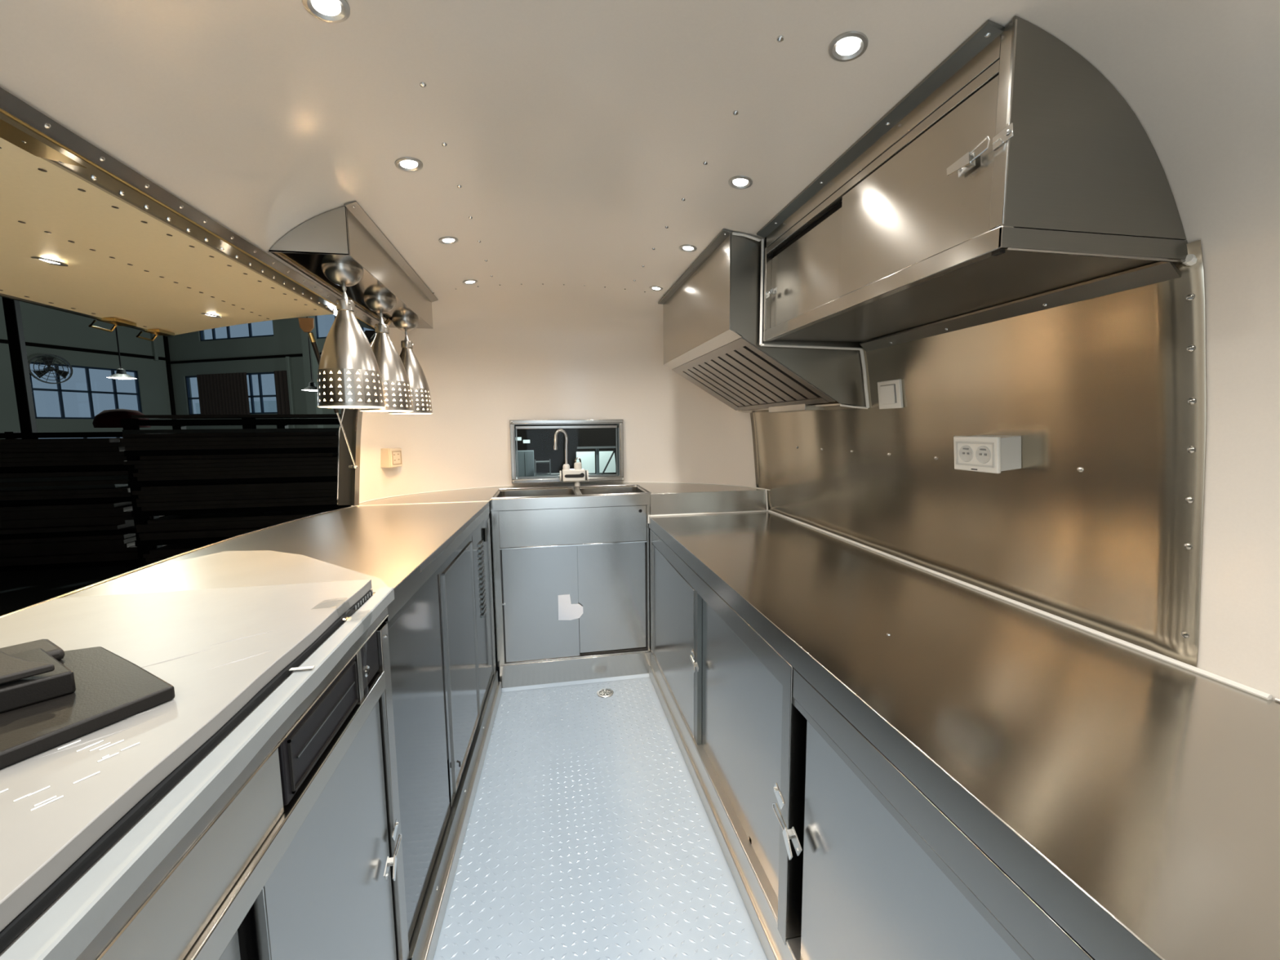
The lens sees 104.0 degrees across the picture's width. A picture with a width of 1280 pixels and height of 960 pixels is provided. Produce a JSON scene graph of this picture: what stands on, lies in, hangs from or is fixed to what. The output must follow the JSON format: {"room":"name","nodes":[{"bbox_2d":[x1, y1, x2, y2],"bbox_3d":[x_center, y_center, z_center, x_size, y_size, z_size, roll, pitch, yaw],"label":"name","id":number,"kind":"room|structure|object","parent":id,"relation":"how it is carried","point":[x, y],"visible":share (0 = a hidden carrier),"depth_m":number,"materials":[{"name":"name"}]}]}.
{"room":"food truck interior","nodes":[
{"label":"food truck interior","id":0,"kind":"room"},
{"bbox_2d":[0,296,172,439],"bbox_3d":[-27.764,-2.473,4.822,0.250,7.950,40.000,1,6,15],"label":"wall","id":1,"kind":"structure","parent":0,"point":[41,325],"depth_m":20.80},
{"bbox_2d":[27,353,72,383],"bbox_3d":[-23.369,-4.391,19.811,0.478,1.158,1.158,3,7,31],"label":"wall fan","id":2,"kind":"object","parent":1,"relation":"attached to","point":[48,360],"visible":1,"depth_m":19.70,"materials":[{"name":"grey metal"}]},
{"bbox_2d":[27,361,142,418],"bbox_3d":[-23.366,-3.685,21.208,0.100,2.200,3.500,1,6,15],"label":"window","id":3,"kind":"structure","parent":1,"relation":"in","point":[59,389],"depth_m":21.16,"materials":[{"name":"blue glass"}]},
{"bbox_2d":[0,315,323,428],"bbox_3d":[-17.342,-3.328,12.350,16.000,7.850,20.000,1,6,15],"label":"beam","id":4,"kind":"structure","parent":1,"relation":"attached to","point":[311,397],"depth_m":21.80,"materials":[{"name":"black metal"}]},
{"bbox_2d":[0,472,600,615],"bbox_3d":[-6.449,1.955,-0.239,44.300,0.200,40.300,1,6,15],"label":"floor","id":5,"kind":"structure","parent":0,"point":[19,589],"depth_m":5.89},
{"bbox_2d":[1,297,38,439],"bbox_3d":[-7.840,-2.764,6.182,0.240,7.850,0.220,-2,6,-10],"label":"steel column","id":6,"kind":"structure","parent":5,"relation":"on","point":[11,308],"depth_m":6.29,"materials":[{"name":"black metal"}]},
{"bbox_2d":[0,431,165,571],"bbox_3d":[-8.557,0.261,6.553,4.270,1.770,0.990,-2,6,-10],"label":"rack","id":7,"kind":"object","parent":5,"relation":"on","point":[65,503],"visible":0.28,"depth_m":6.33,"materials":[{"name":"black metal"}]},
{"bbox_2d":[0,464,128,472],"bbox_3d":[-8.569,-0.159,6.548,4.270,0.070,0.910,-2,6,-10],"label":"shelf","id":8,"kind":"object","parent":7,"relation":"attached to","point":[60,468],"depth_m":6.34,"materials":[{"name":"black"}]},
{"bbox_2d":[0,496,131,506],"bbox_3d":[-8.565,0.257,6.592,4.270,0.070,0.910,-2,6,-10],"label":"shelf","id":9,"kind":"object","parent":7,"relation":"attached to","point":[117,500],"depth_m":6.37,"materials":[{"name":"black"}]},
{"bbox_2d":[0,525,135,538],"bbox_3d":[-8.561,0.672,6.636,4.270,0.070,0.910,-2,6,-10],"label":"shelf","id":10,"kind":"object","parent":7,"relation":"attached to","point":[125,531],"depth_m":6.42,"materials":[{"name":"black"}]},
{"bbox_2d":[0,559,138,571],"bbox_3d":[-8.556,1.087,6.681,4.270,0.070,0.910,-2,6,-10],"label":"shelf","id":11,"kind":"object","parent":7,"relation":"attached to","point":[88,562],"depth_m":6.43,"materials":[{"name":"black"}]},
{"bbox_2d":[0,431,142,438],"bbox_3d":[-8.573,-0.574,6.504,4.270,0.070,0.910,-2,6,-10],"label":"shelf","id":12,"kind":"object","parent":7,"relation":"attached to","point":[6,434],"depth_m":6.29,"materials":[{"name":"black"}]},
{"bbox_2d":[92,408,151,427],"bbox_3d":[-6.970,-0.830,6.733,0.560,0.250,0.560,-2,6,-10],"label":"cover","id":13,"kind":"object","parent":7,"relation":"on","point":[106,418],"visible":0.76,"depth_m":6.52,"materials":[{"name":"black fabric"}]},
{"bbox_2d":[119,413,351,567],"bbox_3d":[-4.885,0.127,6.618,2.620,1.950,0.988,-2,6,-10],"label":"rack","id":14,"kind":"object","parent":5,"relation":"on","point":[210,486],"visible":0.58,"depth_m":6.12,"materials":[{"name":"black metal"}]},
{"bbox_2d":[134,536,234,546],"bbox_3d":[-4.887,0.683,6.716,2.620,0.070,0.910,-2,6,-10],"label":"shelf","id":15,"kind":"object","parent":14,"relation":"attached to","point":[153,541],"depth_m":6.11,"materials":[{"name":"black"}]},
{"bbox_2d":[120,418,339,426],"bbox_3d":[-4.901,-0.757,6.562,2.620,0.070,0.910,-2,6,-10],"label":"shelf","id":16,"kind":"object","parent":14,"relation":"attached to","point":[124,422],"depth_m":6.10,"materials":[{"name":"black"}]},
{"bbox_2d":[124,447,337,456],"bbox_3d":[-4.897,-0.397,6.601,2.620,0.070,0.910,-2,6,-10],"label":"shelf","id":17,"kind":"object","parent":14,"relation":"attached to","point":[306,451],"depth_m":6.14,"materials":[{"name":"black"}]},
{"bbox_2d":[127,475,337,486],"bbox_3d":[-4.894,-0.037,6.639,2.620,0.070,0.910,-2,6,-10],"label":"shelf","id":18,"kind":"object","parent":14,"relation":"attached to","point":[132,482],"depth_m":6.15,"materials":[{"name":"black"}]},
{"bbox_2d":[131,504,351,516],"bbox_3d":[-4.890,0.323,6.678,2.620,0.070,0.910,-2,6,-10],"label":"shelf","id":19,"kind":"object","parent":14,"relation":"attached to","point":[253,510],"depth_m":6.20,"materials":[{"name":"black"}]},
{"bbox_2d":[515,449,534,477],"bbox_3d":[-3.833,-0.501,16.657,0.600,0.950,0.520,-2,6,-10],"label":"base cabinet","id":20,"kind":"object","parent":5,"relation":"on","point":[526,458],"visible":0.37,"depth_m":16.41,"materials":[{"name":"grey"}]},
{"bbox_2d":[534,458,559,475],"bbox_3d":[-2.973,-0.324,16.326,0.880,0.750,0.520,-2,6,-10],"label":"trolley","id":21,"kind":"object","parent":5,"relation":"on","point":[545,461],"visible":0.76,"depth_m":16.08,"materials":[{"name":"grey metal"}]},
{"bbox_2d":[535,460,549,462],"bbox_3d":[-3.155,-0.587,16.223,0.500,0.040,0.400,-2,6,-10],"label":"tray","id":22,"kind":"object","parent":21,"relation":"on","point":[546,461],"depth_m":16.05,"materials":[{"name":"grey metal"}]},
{"bbox_2d":[536,472,549,475],"bbox_3d":[-3.151,-0.190,16.265,0.500,0.040,0.400,-2,6,-10],"label":"tray","id":23,"kind":"object","parent":21,"relation":"on","point":[542,473],"depth_m":16.14,"materials":[{"name":"grey metal"}]},
{"bbox_2d":[551,472,559,475],"bbox_3d":[-2.728,-0.178,16.398,0.380,0.060,0.500,-2,6,-10],"label":"shelf","id":24,"kind":"object","parent":21,"relation":"attached to","point":[555,473],"depth_m":16.17,"materials":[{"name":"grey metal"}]},
{"bbox_2d":[576,451,595,473],"bbox_3d":[-1.868,-0.605,17.210,0.630,0.740,0.060,-2,6,-10],"label":"leaning board","id":25,"kind":"object","parent":5,"relation":"on","point":[588,458],"visible":0.71,"depth_m":17.19,"materials":[{"name":"white"}]},
{"bbox_2d":[577,446,616,474],"bbox_3d":[-1.283,-0.557,16.722,1.600,1.122,0.180,-2,6,-10],"label":"stand","id":26,"kind":"object","parent":5,"relation":"on","point":[578,447],"visible":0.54,"depth_m":16.65,"materials":[{"name":"black metal"}]},
{"bbox_2d":[599,451,615,472],"bbox_3d":[-1.161,-0.626,17.341,0.630,0.740,0.060,-2,6,-10],"label":"leaning board","id":27,"kind":"object","parent":5,"relation":"on","point":[604,456],"visible":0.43,"depth_m":17.31,"materials":[{"name":"white"}]},
{"bbox_2d":[168,315,616,474],"bbox_3d":[-1.212,-4.191,18.481,44.000,7.950,0.250,1,6,15],"label":"wall","id":28,"kind":"structure","parent":0,"point":[286,338],"depth_m":22.16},
{"bbox_2d":[196,372,249,414],"bbox_3d":[-19.308,-3.915,23.132,3.050,1.970,0.050,1,6,15],"label":"window curtain","id":29,"kind":"object","parent":28,"relation":"hanging from","point":[227,393],"visible":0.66,"depth_m":23.11,"materials":[{"name":"brown fabric"}]},
{"bbox_2d":[185,372,277,414],"bbox_3d":[-18.656,-3.963,23.145,6.100,1.850,0.100,1,6,15],"label":"window","id":30,"kind":"structure","parent":28,"relation":"in","point":[260,396],"depth_m":22.85,"materials":[{"name":"blue"}]},
{"bbox_2d":[199,323,273,341],"bbox_3d":[-18.323,-6.865,22.739,4.450,0.900,0.100,1,6,15],"label":"window","id":31,"kind":"structure","parent":28,"relation":"in","point":[201,332],"depth_m":22.86,"materials":[{"name":"blue"}]},
{"bbox_2d":[273,370,290,414],"bbox_3d":[-15.901,-3.853,22.228,0.800,1.970,0.050,1,6,15],"label":"window curtain","id":32,"kind":"object","parent":28,"relation":"hanging from","point":[280,376],"visible":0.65,"depth_m":22.23,"materials":[{"name":"brown fabric"}]},
{"bbox_2d":[315,315,364,338],"bbox_3d":[-12.233,-6.628,21.136,3.750,1.150,0.100,1,6,15],"label":"window","id":33,"kind":"structure","parent":28,"relation":"in","point":[362,328],"depth_m":21.58,"materials":[{"name":"blue"}]},
{"bbox_2d":[523,440,529,443],"bbox_3d":[-4.117,-1.397,18.156,0.240,0.120,0.100,-2,6,-10],"label":"window light","id":34,"kind":"object","parent":28,"relation":"attached to","point":[524,441],"visible":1,"depth_m":18.11,"materials":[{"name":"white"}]},
{"bbox_2d":[359,284,766,647],"bbox_3d":[-0.361,0.052,2.730,2.051,1.975,0.660,-2,6,-10],"label":"wall","id":35,"kind":"structure","parent":0,"point":[491,357],"depth_m":2.82,"materials":[{"name":"white paint"}]},
{"bbox_2d":[380,447,402,467],"bbox_3d":[-1.228,-0.111,2.471,0.063,0.094,0.086,1,6,11],"label":"socket","id":36,"kind":"object","parent":35,"relation":"attached to","point":[389,457],"visible":0.98,"depth_m":2.43,"materials":[{"name":"beige plastic"}]},
{"bbox_2d":[408,671,502,959],"bbox_3d":[-0.454,1.159,0.875,0.073,0.128,3.242,-2,6,-9],"label":"baseboard","id":37,"kind":"structure","parent":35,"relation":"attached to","point":[423,943],"depth_m":1.49,"materials":[{"name":"metal"}]},
{"bbox_2d":[509,419,624,483],"bbox_3d":[-0.433,-0.176,3.004,0.663,0.368,0.110,-2,6,-10],"label":"window","id":38,"kind":"structure","parent":35,"relation":"in","point":[619,427],"depth_m":2.97,"materials":[{"name":"metal"}]},
{"bbox_2d":[499,651,650,692],"bbox_3d":[-0.322,0.978,2.566,0.768,0.128,0.045,-2,6,-10],"label":"baseboard","id":39,"kind":"structure","parent":35,"relation":"attached to","point":[551,673],"depth_m":2.56,"materials":[{"name":"metal"}]},
{"bbox_2d":[648,651,795,959],"bbox_3d":[0.363,1.133,1.041,0.033,0.130,3.270,-2,6,-10],"label":"baseboard","id":40,"kind":"structure","parent":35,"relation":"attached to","point":[765,923],"depth_m":1.51,"materials":[{"name":"silver metal"}]},
{"bbox_2d":[777,658,807,944],"bbox_3d":[0.361,0.730,1.136,0.074,0.670,0.039,-2,6,-10],"label":"cabinet opening","id":41,"kind":"object","parent":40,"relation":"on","point":[793,738],"visible":0.51,"depth_m":1.12,"materials":[{"name":"metal"}]},
{"bbox_2d":[433,647,768,959],"bbox_3d":[0.016,1.242,0.798,2.150,0.031,4.800,-2,6,-10],"label":"floor","id":42,"kind":"structure","parent":0,"point":[590,834],"depth_m":1.56,"materials":[{"name":"silver metal"}]},
{"bbox_2d":[95,622,409,959],"bbox_3d":[-0.583,0.773,0.115,0.516,0.820,1.880,-2,6,-10],"label":"base cabinet","id":43,"kind":"object","parent":42,"relation":"on","point":[305,862],"visible":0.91,"depth_m":0.70,"materials":[{"name":"metal"}]},
{"bbox_2d":[0,501,489,959],"bbox_3d":[-0.770,0.301,0.707,0.733,0.061,3.210,-2,6,-10],"label":"countertop","id":44,"kind":"structure","parent":43,"relation":"on","point":[402,546],"depth_m":0.61,"materials":[{"name":"metal"}]},
{"bbox_2d":[0,589,373,952],"bbox_3d":[-0.633,0.333,0.089,0.568,0.009,1.840,-2,6,-10],"label":"batten","id":45,"kind":"object","parent":44,"relation":"on","point":[37,906],"visible":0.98,"depth_m":0.45,"materials":[{"name":"black"}]},
{"bbox_2d":[0,579,371,932],"bbox_3d":[-0.658,0.318,0.088,0.550,0.021,1.850,-2,6,-10],"label":"board","id":46,"kind":"object","parent":45,"relation":"on","point":[217,648],"visible":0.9,"depth_m":0.61,"materials":[{"name":"white"}]},
{"bbox_2d":[0,639,174,768],"bbox_3d":[-0.784,0.231,0.522,0.472,0.064,0.321,-4,7,-32],"label":"stand","id":47,"kind":"object","parent":46,"relation":"on","point":[51,696],"visible":1,"depth_m":0.55,"materials":[{"name":"black plastic"}]},
{"bbox_2d":[0,650,54,684],"bbox_3d":[-0.792,0.213,0.472,0.124,0.018,0.307,4,8,38],"label":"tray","id":48,"kind":"object","parent":47,"relation":"on","point":[31,667],"depth_m":0.55,"materials":[{"name":"black plastic"}]},
{"bbox_2d":[66,550,389,597],"bbox_3d":[-0.893,0.219,1.226,0.649,0.001,0.480,-2,6,-10],"label":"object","id":49,"kind":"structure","parent":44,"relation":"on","point":[226,569],"depth_m":1.18,"materials":[{"name":"white"}]},
{"bbox_2d":[382,514,495,944],"bbox_3d":[-0.855,0.606,1.706,0.507,0.820,1.338,-1,6,-8],"label":"base cabinet","id":50,"kind":"object","parent":42,"relation":"on","point":[442,639],"visible":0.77,"depth_m":1.41,"materials":[{"name":"metal"}]},
{"bbox_2d":[490,505,651,666],"bbox_3d":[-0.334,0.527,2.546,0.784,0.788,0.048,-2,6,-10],"label":"base cabinet","id":51,"kind":"object","parent":42,"relation":"on","point":[599,557],"visible":0.92,"depth_m":2.53,"materials":[{"name":"metal"}]},
{"bbox_2d":[351,481,769,515],"bbox_3d":[-0.360,0.147,2.739,2.013,0.196,0.647,-2,6,-10],"label":"countertop","id":52,"kind":"structure","parent":51,"relation":"on","point":[664,498],"depth_m":2.60,"materials":[{"name":"metal"}]},
{"bbox_2d":[553,429,588,485],"bbox_3d":[-0.402,-0.131,2.907,0.197,0.331,0.072,-2,6,-10],"label":"sink faucet","id":53,"kind":"object","parent":52,"relation":"on","point":[577,474],"visible":1,"depth_m":2.89,"materials":[{"name":"white plastic"}]},
{"bbox_2d":[563,464,569,469],"bbox_3d":[-0.428,-0.074,2.909,0.040,0.039,0.040,-2,6,-10],"label":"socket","id":54,"kind":"object","parent":53,"relation":"attached to","point":[565,466],"depth_m":2.89,"materials":[{"name":"white plastic"}]},
{"bbox_2d":[573,462,582,469],"bbox_3d":[-0.362,-0.080,2.921,0.044,0.047,0.044,-2,6,-10],"label":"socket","id":55,"kind":"object","parent":53,"relation":"attached to","point":[577,465],"depth_m":2.90,"materials":[{"name":"white plastic"}]},
{"bbox_2d":[491,484,651,498],"bbox_3d":[-0.365,0.153,2.692,0.795,0.195,0.375,-2,6,-10],"label":"sink","id":56,"kind":"object","parent":52,"relation":"in","point":[556,491],"depth_m":2.83,"materials":[{"name":"metal"}]},
{"bbox_2d":[558,594,582,620],"bbox_3d":[-0.352,0.646,2.537,0.125,0.135,0.001,-2,6,-10],"label":"film remnant","id":57,"kind":"object","parent":51,"relation":"attached to","point":[567,611],"visible":1,"depth_m":2.54,"materials":[{"name":"white plastic"}]},
{"bbox_2d":[596,688,613,697],"bbox_3d":[-0.172,1.049,2.466,0.084,0.004,0.084,-2,6,-10],"label":"floor drain","id":58,"kind":"object","parent":42,"relation":"on","point":[605,692],"visible":1,"depth_m":2.46,"materials":[{"name":"silver metal"}]},
{"bbox_2d":[649,528,784,922],"bbox_3d":[0.478,0.648,1.920,0.610,0.668,1.465,-2,6,-10],"label":"base cabinet","id":59,"kind":"object","parent":42,"relation":"on","point":[724,680],"visible":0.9,"depth_m":1.55,"materials":[{"name":"metal"}]},
{"bbox_2d":[772,667,1095,959],"bbox_3d":[0.767,0.814,0.342,0.627,0.668,1.820,-2,6,-10],"label":"base cabinet","id":60,"kind":"object","parent":42,"relation":"on","point":[887,874],"visible":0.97,"depth_m":0.81,"materials":[{"name":"metal"}]},
{"bbox_2d":[648,488,1279,959],"bbox_3d":[0.665,0.314,1.011,0.663,0.178,3.267,-2,6,-10],"label":"countertop","id":61,"kind":"structure","parent":60,"relation":"on","point":[1131,791],"depth_m":0.74,"materials":[{"name":"metal"}]},
{"bbox_2d":[0,0,1279,323],"bbox_3d":[0.067,-0.574,0.285,1.689,0.220,4.150,-2,6,-10],"label":"ceiling","id":62,"kind":"structure","parent":0,"point":[584,143],"depth_m":0.90,"materials":[{"name":"white paint"}]},
{"bbox_2d":[302,0,350,23],"bbox_3d":[-0.463,-0.699,0.738,0.062,0.012,0.062,-2,6,-10],"label":"recessed light","id":63,"kind":"object","parent":62,"relation":"in","point":[334,11],"visible":1,"depth_m":0.74,"materials":[{"name":"grey"}]},
{"bbox_2d":[267,200,438,346],"bbox_3d":[-0.977,-0.650,1.778,0.302,0.246,1.010,-2,6,-10],"label":"soffit","id":64,"kind":"structure","parent":62,"relation":"attached to","point":[347,234],"depth_m":1.46,"materials":[{"name":"metal"}]},
{"bbox_2d":[317,262,385,408],"bbox_3d":[-0.845,-0.407,1.445,0.174,0.392,0.174,-2,6,-10],"label":"pendant lamp","id":65,"kind":"object","parent":64,"relation":"hanging from","point":[348,373],"visible":1,"depth_m":1.40,"materials":[{"name":"metal"}]},
{"bbox_2d":[360,294,413,412],"bbox_3d":[-0.913,-0.442,1.782,0.174,0.392,0.174,-2,6,-10],"label":"pendant lamp","id":66,"kind":"object","parent":64,"relation":"hanging from","point":[395,381],"visible":0.69,"depth_m":1.75,"materials":[{"name":"silver metal"}]},
{"bbox_2d":[388,316,432,414],"bbox_3d":[-0.981,-0.478,2.118,0.174,0.392,0.174,-2,6,-10],"label":"pendant lamp","id":67,"kind":"object","parent":64,"relation":"hanging from","point":[420,389],"visible":0.66,"depth_m":2.08,"materials":[{"name":"silver metal"}]},
{"bbox_2d":[395,156,422,172],"bbox_3d":[-0.546,-0.746,1.183,0.062,0.012,0.062,-2,6,-10],"label":"recessed light","id":68,"kind":"object","parent":62,"relation":"in","point":[404,164],"visible":1,"depth_m":1.18,"materials":[{"name":"grey"}]},
{"bbox_2d":[438,236,457,244],"bbox_3d":[-0.637,-0.796,1.665,0.062,0.012,0.062,-2,6,-10],"label":"recessed light","id":69,"kind":"object","parent":62,"relation":"in","point":[446,240],"visible":1,"depth_m":1.66,"materials":[{"name":"grey"}]},
{"bbox_2d":[462,280,477,284],"bbox_3d":[-0.727,-0.846,2.141,0.062,0.012,0.062,-2,6,-10],"label":"recessed light","id":70,"kind":"object","parent":62,"relation":"in","point":[466,282],"visible":1,"depth_m":2.14,"materials":[{"name":"grey"}]},
{"bbox_2d":[649,285,662,290],"bbox_3d":[0.074,-0.875,2.287,0.062,0.010,0.062,-2,6,-10],"label":"recessed light","id":71,"kind":"object","parent":62,"relation":"in","point":[653,288],"visible":1,"depth_m":2.28,"materials":[{"name":"grey"}]},
{"bbox_2d":[679,244,697,252],"bbox_3d":[0.171,-0.822,1.775,0.062,0.010,0.062,-2,6,-10],"label":"recessed light","id":72,"kind":"object","parent":62,"relation":"in","point":[687,248],"visible":1,"depth_m":1.77,"materials":[{"name":"grey"}]},
{"bbox_2d":[728,175,752,189],"bbox_3d":[0.261,-0.771,1.298,0.062,0.010,0.062,-2,6,-10],"label":"recessed light","id":73,"kind":"object","parent":62,"relation":"in","point":[740,182],"visible":1,"depth_m":1.29,"materials":[{"name":"grey"}]},
{"bbox_2d":[828,31,868,62],"bbox_3d":[0.348,-0.723,0.836,0.062,0.010,0.062,-2,6,-10],"label":"recessed light","id":74,"kind":"object","parent":62,"relation":"in","point":[856,42],"visible":1,"depth_m":0.83,"materials":[{"name":"grey"}]},
{"bbox_2d":[1155,92,1279,702],"bbox_3d":[0.999,0.377,0.560,0.187,1.762,4.150,-2,6,-10],"label":"wall","id":75,"kind":"structure","parent":0,"point":[1223,176],"depth_m":0.81,"materials":[{"name":"white paint"}]},
{"bbox_2d":[657,228,866,413],"bbox_3d":[0.446,-0.570,2.122,0.542,0.565,0.939,-2,6,-10],"label":"range hood","id":76,"kind":"object","parent":75,"relation":"attached to","point":[711,314],"visible":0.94,"depth_m":1.77,"materials":[{"name":"metal"}]},
{"bbox_2d":[768,403,824,412],"bbox_3d":[0.643,-0.298,2.079,0.082,0.026,0.320,-2,6,-10],"label":"tray","id":77,"kind":"object","parent":76,"relation":"on","point":[778,407],"depth_m":2.03,"materials":[{"name":"metal"}]},
{"bbox_2d":[732,231,869,408],"bbox_3d":[0.547,-0.517,1.659,0.509,0.559,0.024,-2,6,-10],"label":"sealant line","id":78,"kind":"object","parent":76,"relation":"attached to","point":[861,351],"visible":1,"depth_m":1.65,"materials":[{"name":"white metal"}]},
{"bbox_2d":[756,15,1197,351],"bbox_3d":[0.649,-0.561,1.206,0.403,0.360,0.877,-2,6,-10],"label":"upper cabinet","id":79,"kind":"object","parent":75,"relation":"attached to","point":[1015,179],"visible":1,"depth_m":0.87,"materials":[{"name":"metal"}]},
{"bbox_2d":[750,240,1206,666],"bbox_3d":[0.781,-0.118,1.783,0.125,0.748,1.878,-2,6,-10],"label":"sheet","id":80,"kind":"object","parent":75,"relation":"attached to","point":[1099,526],"visible":0.85,"depth_m":1.14,"materials":[{"name":"metal"}]},
{"bbox_2d":[877,378,903,408],"bbox_3d":[0.807,-0.276,1.615,0.023,0.090,0.106,-2,6,-10],"label":"wall switch","id":81,"kind":"object","parent":80,"relation":"attached to","point":[890,392],"visible":1,"depth_m":1.60,"materials":[{"name":"white plastic"}]},
{"bbox_2d":[953,435,1021,473],"bbox_3d":[0.871,-0.067,1.257,0.079,0.090,0.132,-2,6,-10],"label":"double socket","id":82,"kind":"object","parent":80,"relation":"attached to","point":[993,454],"visible":1,"depth_m":1.22,"materials":[{"name":"grey plastic"}]},
{"bbox_3d":[-6.529,-6.149,-1.103,57.334,0.200,55.446,-2,6,-10],"label":"ceiling","id":83,"kind":"structure","parent":0,"visible":0},
{"bbox_2d":[106,324,136,379],"bbox_3d":[-10.476,-4.587,9.822,0.442,5.146,0.442,-2,6,-10],"label":"lamp","id":84,"kind":"object","parent":83,"relation":"hanging from","point":[121,374],"visible":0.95,"depth_m":10.02,"materials":[{"name":"grey metal"}]},
{"bbox_2d":[301,316,317,391],"bbox_3d":[-7.060,-4.574,10.466,0.416,5.374,0.416,-2,6,-10],"label":"lamp","id":85,"kind":"object","parent":83,"relation":"hanging from","point":[312,385],"visible":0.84,"depth_m":10.67,"materials":[{"name":"grey metal"}]},
{"bbox_3d":[-0.839,0.435,0.220,0.175,1.755,4.150,-2,6,-10],"label":"wall","id":86,"kind":"structure","parent":0,"visible":0},
{"bbox_2d":[0,87,378,505],"bbox_3d":[-0.936,-0.117,0.566,0.252,0.810,3.475,-2,6,-10],"label":"surround","id":87,"kind":"object","parent":86,"relation":"attached to","point":[21,125],"visible":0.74,"depth_m":0.98,"materials":[{"name":"metal"}]},
{"bbox_2d":[0,137,333,341],"bbox_3d":[-1.257,-0.451,0.458,0.659,0.142,3.210,-2,6,-10],"label":"awning","id":88,"kind":"object","parent":87,"relation":"attached to","point":[128,267],"visible":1,"depth_m":1.29,"materials":[{"name":"metal"}]},
{"bbox_2d":[31,256,68,266],"bbox_3d":[-1.441,-0.532,1.218,0.064,0.011,0.064,-2,6,-10],"label":"recessed light","id":89,"kind":"object","parent":88,"relation":"attached to","point":[55,262],"visible":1,"depth_m":1.21,"materials":[{"name":"grey"}]},
{"bbox_2d":[200,312,221,318],"bbox_3d":[-1.551,-0.594,1.805,0.064,0.011,0.064,-2,6,-10],"label":"recessed light","id":90,"kind":"object","parent":88,"relation":"attached to","point":[208,314],"visible":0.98,"depth_m":1.80,"materials":[{"name":"grey"}]},
{"bbox_2d":[297,317,357,468],"bbox_3d":[-1.281,-0.338,2.080,0.053,0.604,0.248,0,6,4],"label":"gas strut","id":91,"kind":"object","parent":87,"relation":"attached to","point":[307,325],"visible":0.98,"depth_m":1.97,"materials":[{"name":"silver metal"}]},
{"label":"outside","id":92,"kind":"structure","parent":0,"visible":0},
{"bbox_2d":[195,400,277,413],"bbox_3d":[-18.820,-3.566,34.058,26.000,3.750,3.000,1,6,15],"label":"building","id":93,"kind":"structure","parent":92,"point":[268,406],"depth_m":34.17,"materials":[{"name":"white"}]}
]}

